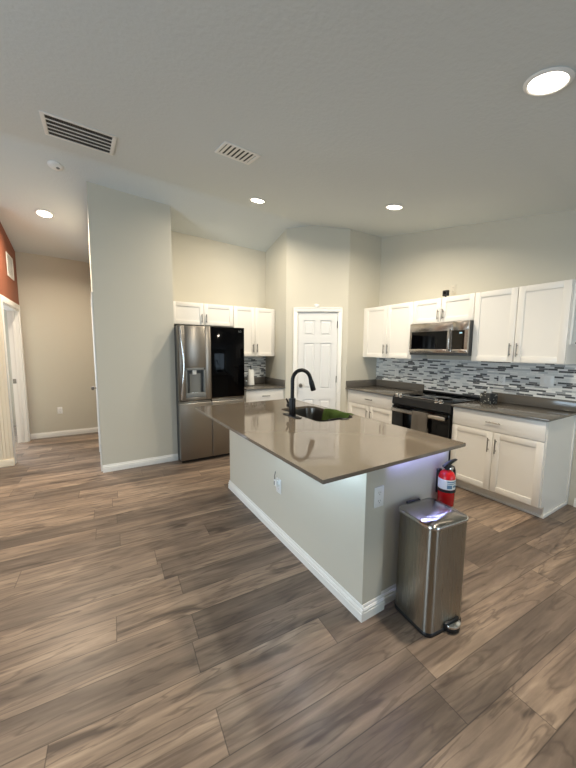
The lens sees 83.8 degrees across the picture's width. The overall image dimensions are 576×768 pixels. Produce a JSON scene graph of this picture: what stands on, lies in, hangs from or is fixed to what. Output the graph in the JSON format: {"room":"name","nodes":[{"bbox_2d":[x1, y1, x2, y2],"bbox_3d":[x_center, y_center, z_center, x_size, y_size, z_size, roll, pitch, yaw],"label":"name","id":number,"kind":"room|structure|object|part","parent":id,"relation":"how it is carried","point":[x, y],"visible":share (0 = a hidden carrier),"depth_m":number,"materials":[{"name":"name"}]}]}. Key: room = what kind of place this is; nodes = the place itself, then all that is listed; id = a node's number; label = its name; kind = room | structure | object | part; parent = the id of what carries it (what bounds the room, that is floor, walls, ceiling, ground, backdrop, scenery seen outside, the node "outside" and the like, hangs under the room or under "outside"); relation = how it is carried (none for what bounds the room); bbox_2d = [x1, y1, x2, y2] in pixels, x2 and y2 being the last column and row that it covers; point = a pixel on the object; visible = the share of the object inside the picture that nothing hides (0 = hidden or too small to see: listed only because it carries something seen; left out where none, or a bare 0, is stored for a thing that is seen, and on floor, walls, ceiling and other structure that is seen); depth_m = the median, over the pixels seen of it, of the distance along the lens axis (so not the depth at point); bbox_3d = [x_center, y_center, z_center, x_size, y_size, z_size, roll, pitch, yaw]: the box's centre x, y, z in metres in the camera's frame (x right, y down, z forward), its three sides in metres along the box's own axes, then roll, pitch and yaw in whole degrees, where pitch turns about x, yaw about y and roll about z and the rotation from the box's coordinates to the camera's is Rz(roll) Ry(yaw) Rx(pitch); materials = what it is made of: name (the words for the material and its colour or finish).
{"room":"kitchen","nodes":[
{"label":"kitchen","id":0,"kind":"room"},
{"bbox_2d":[0,222,18,304],"bbox_3d":[-3.887,-0.626,4.467,0.120,3.190,1.450,-3,7,-31],"label":"wall","id":1,"kind":"structure","parent":0,"point":[8,287],"depth_m":4.31,"materials":[{"name":"orange paint"}]},
{"bbox_2d":[6,252,14,280],"bbox_3d":[-3.889,-1.641,4.497,0.010,0.310,0.420,-3,7,-31],"label":"air vent","id":2,"kind":"object","parent":1,"relation":"in","point":[10,270],"visible":1,"depth_m":4.48,"materials":[{"name":"white metal"}]},
{"bbox_2d":[0,294,30,463],"bbox_3d":[-3.845,-0.085,4.459,0.148,2.115,1.260,-3,7,-31],"label":"trim","id":3,"kind":"structure","parent":1,"relation":"attached to","point":[13,309],"depth_m":4.88,"materials":[{"name":"white paint"}]},
{"bbox_2d":[3,309,15,425],"bbox_3d":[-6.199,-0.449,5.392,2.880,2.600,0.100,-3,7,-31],"label":"door","id":4,"kind":"structure","parent":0,"point":[5,311],"depth_m":5.98,"materials":[{"name":"beige paint"}]},
{"bbox_2d":[15,251,97,433],"bbox_3d":[-3.780,-0.604,5.343,1.230,2.957,0.120,-3,7,-31],"label":"wall","id":5,"kind":"structure","parent":0,"point":[54,293],"depth_m":5.26,"materials":[{"name":"beige paint"}]},
{"bbox_2d":[57,407,62,413],"bbox_3d":[-3.811,0.442,5.369,0.070,0.115,0.008,-3,7,-31],"label":"wall outlet","id":6,"kind":"object","parent":5,"relation":"attached to","point":[59,409],"visible":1,"depth_m":5.37,"materials":[{"name":"white plastic"}]},
{"bbox_2d":[30,427,97,438],"bbox_3d":[-3.740,0.827,5.452,1.007,0.088,0.015,-3,7,-31],"label":"baseboard","id":7,"kind":"structure","parent":5,"relation":"attached to","point":[94,429],"depth_m":5.42,"materials":[{"name":"white paint"}]},
{"bbox_2d":[86,181,177,465],"bbox_3d":[-2.402,-0.710,4.819,0.873,3.301,2.188,-3,7,-31],"label":"wall partition","id":8,"kind":"structure","parent":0,"point":[130,246],"depth_m":3.87,"materials":[{"name":"beige paint"}]},
{"bbox_2d":[91,292,102,470],"bbox_3d":[-2.501,-0.039,4.138,0.072,2.115,0.928,-3,7,-31],"label":"door","id":9,"kind":"structure","parent":8,"relation":"in","point":[92,308],"depth_m":3.80,"materials":[{"name":"white paint"}]},
{"bbox_2d":[103,454,177,472],"bbox_3d":[-1.839,0.994,4.061,0.873,0.088,0.015,-3,7,-31],"label":"baseboard","id":10,"kind":"structure","parent":8,"relation":"attached to","point":[173,457],"depth_m":4.04,"materials":[{"name":"white paint"}]},
{"bbox_2d":[171,231,265,326],"bbox_3d":[-1.034,-0.632,5.038,1.700,3.121,0.120,-3,7,-31],"label":"wall","id":11,"kind":"structure","parent":0,"point":[206,271],"depth_m":4.83,"materials":[{"name":"beige paint"}]},
{"bbox_2d":[173,301,232,326],"bbox_3d":[-1.244,-0.982,4.584,0.873,0.301,0.356,-3,7,-31],"label":"upper cabinet","id":12,"kind":"object","parent":11,"relation":"attached to","point":[185,313],"visible":0.92,"depth_m":4.45,"materials":[{"name":"white paint"}]},
{"bbox_3d":[-1.359,-0.958,4.355,0.431,0.296,0.020,-3,7,-31],"label":"door","id":13,"kind":"part","parent":12,"relation":"part of","materials":[{"name":"white paint"}]},
{"bbox_3d":[-0.986,-0.980,4.582,0.431,0.296,0.020,-3,7,-31],"label":"door","id":14,"kind":"part","parent":12,"relation":"part of","materials":[{"name":"white paint"}]},
{"bbox_2d":[233,306,274,355],"bbox_3d":[-0.578,-0.805,5.015,0.690,0.736,0.356,-3,7,-31],"label":"upper cabinet","id":15,"kind":"object","parent":11,"relation":"attached to","point":[258,324],"visible":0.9,"depth_m":4.91,"materials":[{"name":"white paint"}]},
{"bbox_3d":[-0.654,-0.783,4.809,0.340,0.731,0.020,-3,7,-31],"label":"door","id":16,"kind":"part","parent":15,"relation":"part of","materials":[{"name":"white paint"}]},
{"bbox_3d":[-0.360,-0.800,4.989,0.340,0.731,0.020,-3,7,-31],"label":"door","id":17,"kind":"part","parent":15,"relation":"part of","materials":[{"name":"white paint"}]},
{"bbox_2d":[244,356,265,377],"bbox_3d":[-0.649,-0.281,5.238,0.637,0.352,0.010,-3,7,-31],"label":"tile backsplash","id":18,"kind":"structure","parent":11,"relation":"attached to","point":[258,365],"depth_m":5.30,"materials":[{"name":"tile"}]},
{"bbox_2d":[266,229,286,398],"bbox_3d":[-0.167,-0.688,5.106,0.085,3.230,0.660,-3,7,-31],"label":"wall","id":19,"kind":"structure","parent":0,"point":[276,255],"depth_m":4.96,"materials":[{"name":"beige paint"}]},
{"bbox_2d":[0,426,575,767],"bbox_3d":[-1.226,1.341,1.611,8.650,0.060,12.050,-3,7,-31],"label":"floor","id":20,"kind":"structure","parent":0,"point":[149,617],"depth_m":1.64,"materials":[{"name":"brown wood"}]},
{"bbox_2d":[174,325,244,462],"bbox_3d":[-1.146,0.105,4.514,0.886,1.767,0.755,-3,7,-31],"label":"refrigerator","id":21,"kind":"object","parent":20,"relation":"on","point":[209,361],"visible":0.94,"depth_m":4.19,"materials":[{"name":"grey metal"}]},
{"bbox_3d":[-1.306,-0.250,3.964,0.072,0.906,0.030,3,7,25],"label":"door handle","id":22,"kind":"part","parent":21,"relation":"part of","materials":[{"name":"silver metal"}]},
{"bbox_3d":[-1.197,-0.264,4.110,0.416,0.947,0.066,-3,7,-31],"label":"door","id":23,"kind":"part","parent":21,"relation":"part of","materials":[{"name":"silver metal"}]},
{"bbox_3d":[-1.203,0.596,4.204,0.416,0.767,0.066,-3,7,-31],"label":"door","id":24,"kind":"part","parent":21,"relation":"part of","materials":[{"name":"silver metal"}]},
{"bbox_3d":[-1.189,-0.021,4.128,0.253,0.376,0.058,-3,7,-31],"label":"dispenser frame","id":25,"kind":"part","parent":21,"relation":"part of","materials":[{"name":"grey plastic"}]},
{"bbox_3d":[-1.016,0.981,4.386,0.846,0.032,0.042,-3,7,-31],"label":"kick plate","id":26,"kind":"part","parent":21,"relation":"part of","materials":[{"name":"black plastic"}]},
{"bbox_3d":[-0.819,-0.286,4.345,0.466,0.947,0.058,-3,7,-31],"label":"door","id":27,"kind":"part","parent":21,"relation":"part of","materials":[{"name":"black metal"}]},
{"bbox_3d":[-0.802,-0.289,4.317,0.462,0.931,0.011,-3,7,-31],"label":"glass panel","id":28,"kind":"part","parent":21,"relation":"part of","materials":[{"name":"black glass"}]},
{"bbox_3d":[-0.824,0.574,4.436,0.466,0.767,0.066,-3,7,-31],"label":"door","id":29,"kind":"part","parent":21,"relation":"part of","materials":[{"name":"silver metal"}]},
{"bbox_2d":[244,388,283,401],"bbox_3d":[-0.488,0.491,5.051,0.636,0.893,0.640,-3,7,-31],"label":"base cabinet","id":30,"kind":"object","parent":20,"relation":"on","point":[265,394],"visible":0.12,"depth_m":4.75,"materials":[{"name":"white paint"}]},
{"bbox_2d":[244,377,284,390],"bbox_3d":[-0.484,-0.014,4.994,0.637,0.122,0.650,-3,7,-31],"label":"countertop","id":31,"kind":"structure","parent":30,"relation":"on","point":[261,383],"depth_m":5.04,"materials":[{"name":"grey stone"}]},
{"bbox_2d":[248,366,255,385],"bbox_3d":[-0.574,-0.131,4.966,0.150,0.318,0.150,-3,7,-31],"label":"paper towel holder","id":32,"kind":"object","parent":31,"relation":"on","point":[250,371],"visible":0.92,"depth_m":4.93,"materials":[{"name":"white paper"}]},
{"bbox_2d":[228,430,448,622],"bbox_3d":[0.222,0.748,2.759,0.792,0.893,1.992,-3,7,-31],"label":"kitchen island","id":33,"kind":"object","parent":20,"relation":"on","point":[335,529],"visible":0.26,"depth_m":1.95,"materials":[{"name":"beige paint"}]},
{"bbox_2d":[274,471,278,486],"bbox_3d":[-0.089,0.734,2.490,0.032,0.114,0.044,-3,7,-31],"label":"plug adapter","id":34,"kind":"object","parent":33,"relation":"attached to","point":[276,481],"visible":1,"depth_m":2.48,"materials":[{"name":"white plastic"}]},
{"bbox_2d":[276,477,280,493],"bbox_3d":[-0.073,0.794,2.507,0.008,0.115,0.070,-3,7,-31],"label":"wall outlet","id":35,"kind":"object","parent":33,"relation":"attached to","point":[278,489],"visible":0.78,"depth_m":2.49,"materials":[{"name":"white plastic"}]},
{"bbox_3d":[-0.113,1.167,2.600,0.015,0.088,1.992,-3,7,-31],"label":"baseboard","id":36,"kind":"part","parent":33,"relation":"part of","materials":[{"name":"white paint"}]},
{"bbox_2d":[195,399,465,483],"bbox_3d":[0.094,0.306,2.579,1.120,0.020,2.059,-3,7,-31],"label":"island countertop","id":37,"kind":"structure","parent":33,"relation":"on","point":[329,451],"depth_m":2.05,"materials":[{"name":"beige stone"}]},
{"bbox_2d":[283,368,315,418],"bbox_3d":[0.104,0.067,2.784,0.224,0.411,0.250,-3,7,-31],"label":"kitchen faucet","id":38,"kind":"object","parent":37,"relation":"on","point":[291,404],"visible":1,"depth_m":2.73,"materials":[{"name":"black metal"}]},
{"bbox_3d":[0.036,0.272,2.766,0.060,0.006,0.250,-3,7,-31],"label":"deck plate","id":39,"kind":"part","parent":38,"relation":"part of","materials":[{"name":"black metal"}]},
{"bbox_3d":[0.117,-0.005,2.747,0.192,0.261,0.033,0,6,-8],"label":"spout","id":40,"kind":"part","parent":38,"relation":"part of","materials":[{"name":"black metal"}]},
{"bbox_2d":[284,408,326,421],"bbox_3d":[0.244,0.396,2.922,0.429,0.230,0.704,-3,7,-31],"label":"sink","id":41,"kind":"object","parent":37,"relation":"in","point":[314,414],"visible":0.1,"depth_m":3.23,"materials":[{"name":"silver metal"}]},
{"bbox_2d":[327,418,348,420],"bbox_3d":[0.437,0.340,2.710,0.150,0.118,0.150,-3,7,-31],"label":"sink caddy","id":42,"kind":"object","parent":41,"relation":"hanging from","point":[334,418],"visible":0.29,"depth_m":2.74,"materials":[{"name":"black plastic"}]},
{"bbox_2d":[322,408,354,419],"bbox_3d":[0.448,0.299,2.941,0.107,0.104,0.363,-3,7,-31],"label":"cloth","id":43,"kind":"object","parent":41,"relation":"in","point":[327,413],"visible":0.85,"depth_m":2.96,"materials":[{"name":"green fabric"}]},
{"bbox_3d":[0.465,0.856,1.782,0.150,0.893,0.032,-3,7,-31],"label":"post","id":44,"kind":"part","parent":33,"relation":"part of","materials":[{"name":"beige paint"}]},
{"bbox_3d":[0.481,1.258,1.810,0.165,0.088,0.015,-3,7,-31],"label":"baseboard","id":45,"kind":"part","parent":33,"relation":"part of","materials":[{"name":"white paint"}]},
{"bbox_2d":[374,485,383,507],"bbox_3d":[0.497,0.615,1.751,0.070,0.115,0.008,-3,7,-31],"label":"wall outlet","id":46,"kind":"object","parent":33,"relation":"attached to","point":[379,491],"visible":1,"depth_m":1.75,"materials":[{"name":"white plastic"}]},
{"bbox_3d":[0.788,1.238,2.017,0.607,0.088,0.013,-3,7,-31],"label":"baseboard","id":47,"kind":"part","parent":33,"relation":"part of","materials":[{"name":"white paint"}]},
{"bbox_3d":[0.765,0.836,1.986,0.637,0.893,0.036,-3,7,-31],"label":"panel","id":48,"kind":"part","parent":33,"relation":"part of","materials":[{"name":"beige paint"}]},
{"bbox_2d":[435,459,457,506],"bbox_3d":[1.003,0.616,2.008,0.130,0.279,0.112,1,6,4],"label":"fire extinguisher","id":49,"kind":"object","parent":33,"relation":"attached to","point":[445,478],"visible":0.96,"depth_m":1.97,"materials":[{"name":"red metal"}]},
{"bbox_3d":[1.010,0.492,2.003,0.135,0.032,0.018,-3,7,-31],"label":"lever","id":50,"kind":"part","parent":49,"relation":"part of","materials":[{"name":"black plastic"}]},
{"bbox_2d":[447,481,455,488],"bbox_3d":[1.004,0.617,1.964,0.068,0.046,0.014,-2,7,-19],"label":"print","id":51,"kind":"object","parent":49,"relation":"attached to","point":[450,484],"depth_m":1.96,"materials":[{"name":"blue"}]},
{"bbox_2d":[347,389,393,423],"bbox_3d":[1.371,0.545,4.687,0.640,0.893,0.880,-3,7,-31],"label":"base cabinet","id":52,"kind":"object","parent":20,"relation":"on","point":[364,404],"visible":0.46,"depth_m":4.46,"materials":[{"name":"white paint"}]},
{"bbox_3d":[1.035,0.581,4.706,0.020,0.588,0.414,-3,7,-31],"label":"door","id":53,"kind":"part","parent":52,"relation":"part of","materials":[{"name":"white paint"}]},
{"bbox_3d":[1.147,0.216,4.487,0.020,0.175,0.833,-3,7,-31],"label":"drawer","id":54,"kind":"part","parent":52,"relation":"part of","materials":[{"name":"white paint"}]},
{"bbox_3d":[1.253,0.622,4.351,0.020,0.588,0.414,-3,7,-31],"label":"door","id":55,"kind":"part","parent":52,"relation":"part of","materials":[{"name":"white paint"}]},
{"bbox_2d":[346,379,423,395],"bbox_3d":[1.374,0.040,4.630,0.650,0.122,0.883,-3,7,-31],"label":"countertop","id":56,"kind":"structure","parent":52,"relation":"on","point":[376,386],"depth_m":4.75,"materials":[{"name":"grey stone"}]},
{"bbox_2d":[394,498,468,637],"bbox_3d":[0.798,0.998,1.785,0.288,0.616,0.316,-3,7,-25],"label":"trash can","id":57,"kind":"object","parent":20,"relation":"on","point":[432,533],"visible":1,"depth_m":1.70,"materials":[{"name":"silver metal"}]},
{"bbox_3d":[0.795,0.697,1.764,0.278,0.014,0.254,-3,7,-25],"label":"lid","id":58,"kind":"part","parent":57,"relation":"part of","materials":[{"name":"silver metal"}]},
{"bbox_2d":[391,390,479,460],"bbox_3d":[1.779,0.601,3.961,0.688,0.946,0.778,-3,7,-31],"label":"range","id":59,"kind":"object","parent":20,"relation":"on","point":[437,404],"visible":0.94,"depth_m":3.77,"materials":[{"name":"black metal"}]},
{"bbox_3d":[1.508,0.345,3.764,0.048,0.043,0.718,-3,7,-31],"label":"oven handle","id":60,"kind":"part","parent":59,"relation":"part of","materials":[{"name":"silver metal"}]},
{"bbox_2d":[411,411,428,432],"bbox_3d":[1.520,0.460,3.716,0.042,0.276,0.205,-3,7,-31],"label":"dish towel","id":61,"kind":"object","parent":59,"relation":"hanging from","point":[419,420],"visible":0.91,"depth_m":3.70,"materials":[{"name":"beige fabric"}]},
{"bbox_3d":[1.541,0.581,3.812,0.034,0.565,0.766,-3,7,-31],"label":"oven door","id":62,"kind":"part","parent":59,"relation":"part of","materials":[{"name":"black glass"}]},
{"bbox_3d":[1.555,0.232,3.780,0.060,0.127,0.778,-3,7,-31],"label":"control panel","id":63,"kind":"part","parent":59,"relation":"part of","materials":[{"name":"black plastic"}]},
{"bbox_2d":[402,391,479,403],"bbox_3d":[1.828,0.160,3.941,0.580,0.018,0.778,-3,7,-31],"label":"cooktop","id":64,"kind":"object","parent":59,"relation":"in","point":[450,398],"depth_m":3.89,"materials":[{"name":"black glass"}]},
{"bbox_2d":[450,407,575,518],"bbox_3d":[2.237,0.706,3.282,0.640,0.893,0.853,-3,7,-31],"label":"base cabinet","id":65,"kind":"object","parent":20,"relation":"on","point":[523,464],"visible":0.88,"depth_m":3.02,"materials":[{"name":"white paint"}]},
{"bbox_3d":[1.886,0.739,3.326,0.020,0.588,0.412,-3,7,-31],"label":"door","id":66,"kind":"part","parent":65,"relation":"part of","materials":[{"name":"white paint"}]},
{"bbox_3d":[1.998,0.374,3.107,0.020,0.175,0.830,-3,7,-31],"label":"drawer","id":67,"kind":"part","parent":65,"relation":"part of","materials":[{"name":"white paint"}]},
{"bbox_3d":[2.278,1.131,3.356,0.536,0.032,0.852,-3,7,-31],"label":"shoe moulding","id":68,"kind":"part","parent":65,"relation":"part of","materials":[{"name":"white paint"}]},
{"bbox_2d":[451,391,575,421],"bbox_3d":[2.242,0.201,3.223,0.650,0.122,0.864,-3,7,-31],"label":"countertop","id":69,"kind":"structure","parent":65,"relation":"on","point":[529,407],"depth_m":3.19,"materials":[{"name":"grey stone"}]},
{"bbox_2d":[480,387,497,404],"bbox_3d":[2.177,0.121,3.481,0.116,0.183,0.116,-2,7,-21],"label":"tissue box","id":70,"kind":"object","parent":69,"relation":"on","point":[488,397],"visible":1,"depth_m":3.44,"materials":[{"name":"black paper"}]},
{"bbox_3d":[2.104,0.779,2.972,0.020,0.588,0.412,-3,7,-31],"label":"door","id":71,"kind":"part","parent":65,"relation":"part of","materials":[{"name":"white paint"}]},
{"bbox_3d":[2.475,0.744,2.947,0.588,0.893,0.006,-3,7,-31],"label":"panel","id":72,"kind":"part","parent":65,"relation":"part of","materials":[{"name":"white paint"}]},
{"bbox_2d":[0,0,575,263],"bbox_3d":[-0.902,-1.621,0.793,8.750,0.913,10.900,-3,7,-31],"label":"ceiling","id":73,"kind":"structure","parent":0,"point":[351,110],"depth_m":1.99,"materials":[{"name":"white paint"}]},
{"bbox_2d":[35,209,53,217],"bbox_3d":[-3.039,-2.124,4.009,0.195,0.042,0.192,-2,7,-18],"label":"recessed light","id":74,"kind":"object","parent":73,"relation":"in","point":[41,212],"visible":1,"depth_m":4.00,"materials":[{"name":"white paint"}]},
{"bbox_2d":[37,210,51,216],"bbox_3d":[-3.039,-2.124,4.008,0.151,0.007,0.151,-1,-4,-31],"label":"diffuser","id":75,"kind":"object","parent":74,"relation":"attached to","point":[43,213],"depth_m":4.00,"materials":[{"name":"white plastic"}]},
{"bbox_2d":[47,160,62,170],"bbox_3d":[-2.349,-2.200,3.245,0.132,0.041,0.131,-1,7,-16],"label":"smoke detector","id":76,"kind":"object","parent":73,"relation":"attached to","point":[54,165],"visible":1,"depth_m":3.22,"materials":[{"name":"white plastic"}]},
{"bbox_2d":[38,110,116,155],"bbox_3d":[-1.735,-2.075,2.683,0.512,0.104,0.464,-3,7,-32],"label":"ceiling vent","id":77,"kind":"object","parent":73,"relation":"in","point":[58,127],"visible":1,"depth_m":2.66,"materials":[{"name":"white metal"}]},
{"bbox_2d":[215,141,260,164],"bbox_3d":[-0.414,-1.892,2.640,0.311,0.060,0.247,-3,7,-32],"label":"ceiling vent","id":78,"kind":"object","parent":73,"relation":"in","point":[227,149],"visible":1,"depth_m":2.63,"materials":[{"name":"white metal"}]},
{"bbox_2d":[249,197,265,203],"bbox_3d":[-0.358,-2.160,3.782,0.194,0.042,0.194,1,6,4],"label":"recessed light","id":79,"kind":"object","parent":73,"relation":"in","point":[253,199],"visible":1,"depth_m":3.77,"materials":[{"name":"white paint"}]},
{"bbox_2d":[251,199,263,202],"bbox_3d":[-0.358,-2.160,3.782,0.151,0.007,0.151,-1,16,-32],"label":"diffuser","id":80,"kind":"object","parent":79,"relation":"attached to","point":[253,200],"depth_m":3.79,"materials":[{"name":"white plastic"}]},
{"bbox_2d":[385,204,403,209],"bbox_3d":[1.129,-1.877,3.410,0.194,0.041,0.193,1,6,4],"label":"recessed light","id":81,"kind":"object","parent":73,"relation":"in","point":[389,206],"visible":1,"depth_m":3.40,"materials":[{"name":"white paint"}]},
{"bbox_2d":[387,206,401,208],"bbox_3d":[1.129,-1.878,3.410,0.151,0.007,0.151,-3,17,-31],"label":"diffuser","id":82,"kind":"object","parent":81,"relation":"attached to","point":[388,207],"depth_m":3.41,"materials":[{"name":"white plastic"}]},
{"bbox_2d":[523,66,574,95],"bbox_3d":[1.210,-1.403,1.495,0.194,0.042,0.194,1,6,4],"label":"recessed light","id":83,"kind":"object","parent":73,"relation":"in","point":[551,80],"visible":1,"depth_m":1.48,"materials":[{"name":"white paint"}]},
{"bbox_2d":[528,72,568,92],"bbox_3d":[1.210,-1.404,1.495,0.151,0.007,0.151,-1,16,-32],"label":"diffuser","id":84,"kind":"object","parent":83,"relation":"attached to","point":[543,82],"depth_m":1.49,"materials":[{"name":"white plastic"}]},
{"bbox_2d":[286,226,349,411],"bbox_3d":[0.427,-0.673,4.831,0.912,3.270,0.090,1,6,2],"label":"wall","id":85,"kind":"structure","parent":0,"point":[318,257],"depth_m":4.69,"materials":[{"name":"beige paint"}]},
{"bbox_2d":[297,312,337,408],"bbox_3d":[0.436,-0.054,4.846,0.592,2.020,0.107,1,6,2],"label":"door","id":86,"kind":"structure","parent":85,"relation":"in","point":[317,331],"depth_m":4.83,"materials":[{"name":"white paint"}]},
{"bbox_2d":[293,307,342,410],"bbox_3d":[0.436,-0.089,4.882,0.720,2.097,0.110,1,6,2],"label":"trim","id":87,"kind":"structure","parent":85,"relation":"attached to","point":[339,310],"depth_m":4.77,"materials":[{"name":"white paint"}]},
{"bbox_2d":[345,229,381,412],"bbox_3d":[1.131,-0.664,4.973,0.637,3.232,0.085,-3,7,-31],"label":"wall","id":88,"kind":"structure","parent":0,"point":[365,249],"depth_m":4.85,"materials":[{"name":"beige paint"}]},
{"bbox_2d":[379,210,575,505],"bbox_3d":[3.171,-0.369,2.385,0.120,3.240,9.000,-3,7,-31],"label":"wall","id":89,"kind":"structure","parent":0,"point":[536,249],"depth_m":3.71,"materials":[{"name":"beige paint"}]},
{"bbox_2d":[363,302,425,358],"bbox_3d":[1.504,-0.746,4.619,0.356,0.736,0.886,-3,7,-31],"label":"upper cabinet","id":90,"kind":"object","parent":89,"relation":"attached to","point":[386,334],"visible":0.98,"depth_m":4.49,"materials":[{"name":"white paint"}]},
{"bbox_3d":[1.287,-0.757,4.710,0.020,0.731,0.418,-3,7,-31],"label":"door","id":91,"kind":"part","parent":90,"relation":"part of","materials":[{"name":"white paint"}]},
{"bbox_3d":[1.508,-0.716,4.352,0.020,0.731,0.418,-3,7,-31],"label":"door","id":92,"kind":"part","parent":90,"relation":"part of","materials":[{"name":"white paint"}]},
{"bbox_2d":[413,293,475,323],"bbox_3d":[1.942,-0.886,3.888,0.356,0.291,0.781,-3,7,-31],"label":"upper cabinet","id":93,"kind":"object","parent":89,"relation":"attached to","point":[459,307],"visible":0.83,"depth_m":3.77,"materials":[{"name":"white paint"}]},
{"bbox_3d":[1.723,-0.898,3.982,0.020,0.286,0.385,-3,7,-31],"label":"door","id":94,"kind":"part","parent":93,"relation":"part of","materials":[{"name":"white paint"}]},
{"bbox_2d":[409,320,473,355],"bbox_3d":[1.907,-0.542,3.887,0.430,0.386,0.745,-3,7,-31],"label":"microwave","id":95,"kind":"object","parent":93,"relation":"attached to","point":[453,338],"visible":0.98,"depth_m":3.73,"materials":[{"name":"grey metal"}]},
{"bbox_3d":[1.715,-0.556,3.874,0.030,0.354,0.563,-3,7,-31],"label":"door","id":96,"kind":"part","parent":95,"relation":"part of","materials":[{"name":"silver metal"}]},
{"bbox_3d":[1.822,-0.498,3.647,0.030,0.251,0.024,-3,7,-31],"label":"door handle","id":97,"kind":"part","parent":95,"relation":"part of","materials":[{"name":"silver metal"}]},
{"bbox_3d":[1.910,-0.519,3.558,0.030,0.354,0.179,-3,7,-31],"label":"control panel","id":98,"kind":"part","parent":95,"relation":"part of","materials":[{"name":"black glass"}]},
{"bbox_2d":[442,290,448,296],"bbox_3d":[1.897,-1.077,3.862,0.060,0.092,0.068,-3,7,-31],"label":"security camera","id":99,"kind":"object","parent":93,"relation":"on","point":[445,293],"visible":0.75,"depth_m":3.84,"materials":[{"name":"black plastic"}]},
{"bbox_3d":[1.927,-0.860,3.651,0.020,0.286,0.385,-3,7,-31],"label":"door","id":100,"kind":"part","parent":93,"relation":"part of","materials":[{"name":"white paint"}]},
{"bbox_2d":[450,285,455,294],"bbox_3d":[2.060,-1.174,4.004,0.008,0.115,0.070,-3,7,-31],"label":"wall outlet","id":101,"kind":"object","parent":89,"relation":"attached to","point":[453,287],"visible":1,"depth_m":4.00,"materials":[{"name":"beige plastic"}]},
{"bbox_2d":[424,384,483,396],"bbox_3d":[2.082,0.151,4.093,0.010,0.216,0.784,-3,7,-31],"label":"tile backsplash","id":102,"kind":"structure","parent":89,"relation":"attached to","point":[426,387],"depth_m":4.06,"materials":[{"name":"tile"}]},
{"bbox_2d":[376,358,575,400],"bbox_3d":[2.079,-0.133,4.071,0.010,0.352,2.535,-3,7,-31],"label":"tile backsplash","id":103,"kind":"structure","parent":89,"relation":"attached to","point":[521,378],"depth_m":3.73,"materials":[{"name":"tile"}]},
{"bbox_2d":[395,368,398,375],"bbox_3d":[1.623,-0.178,4.799,0.008,0.115,0.070,-3,7,-31],"label":"wall outlet","id":104,"kind":"object","parent":103,"relation":"attached to","point":[396,369],"visible":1,"depth_m":4.79,"materials":[{"name":"white plastic"}]},
{"bbox_2d":[498,374,505,384],"bbox_3d":[2.378,-0.048,3.573,0.008,0.115,0.070,-3,7,-31],"label":"wall outlet","id":105,"kind":"object","parent":103,"relation":"attached to","point":[501,380],"visible":1,"depth_m":3.57,"materials":[{"name":"white plastic"}]},
{"bbox_2d":[540,375,554,386],"bbox_3d":[2.595,-0.028,3.219,0.008,0.115,0.116,-3,7,-31],"label":"switch plate","id":106,"kind":"object","parent":103,"relation":"attached to","point":[545,381],"visible":1,"depth_m":3.22,"materials":[{"name":"white plastic"}]},
{"bbox_2d":[471,279,575,363],"bbox_3d":[2.361,-0.587,3.230,0.356,0.736,0.828,-3,7,-31],"label":"upper cabinet","id":107,"kind":"object","parent":89,"relation":"attached to","point":[530,323],"visible":1,"depth_m":3.08,"materials":[{"name":"white paint"}]},
{"bbox_3d":[2.136,-0.600,3.334,0.020,0.731,0.409,-3,7,-31],"label":"door","id":108,"kind":"part","parent":107,"relation":"part of","materials":[{"name":"white paint"}]},
{"bbox_3d":[2.352,-0.560,2.983,0.020,0.731,0.409,-3,7,-31],"label":"door","id":109,"kind":"part","parent":107,"relation":"part of","materials":[{"name":"white paint"}]},
{"bbox_2d":[569,282,575,344],"bbox_3d":[2.600,-0.620,2.869,0.250,0.535,0.026,-3,7,-31],"label":"memo board","id":110,"kind":"object","parent":107,"relation":"attached to","point":[572,339],"visible":1,"depth_m":2.82,"materials":[{"name":"white paint"}]},
{"bbox_3d":[2.596,-0.621,2.876,0.210,0.495,0.006,-3,7,-31],"label":"panel","id":111,"kind":"part","parent":110,"relation":"part of","materials":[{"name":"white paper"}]},
{"bbox_3d":[-5.117,-0.471,2.941,3.580,3.193,0.120,-3,7,-31],"label":"wall","id":112,"kind":"structure","parent":0,"visible":0},
{"bbox_2d":[0,306,14,467],"bbox_3d":[-3.916,-0.009,3.648,1.117,2.140,0.026,-3,7,-31],"label":"trim","id":113,"kind":"structure","parent":112,"relation":"attached to","point":[7,459],"depth_m":3.96,"materials":[{"name":"beige paint"}]}
]}

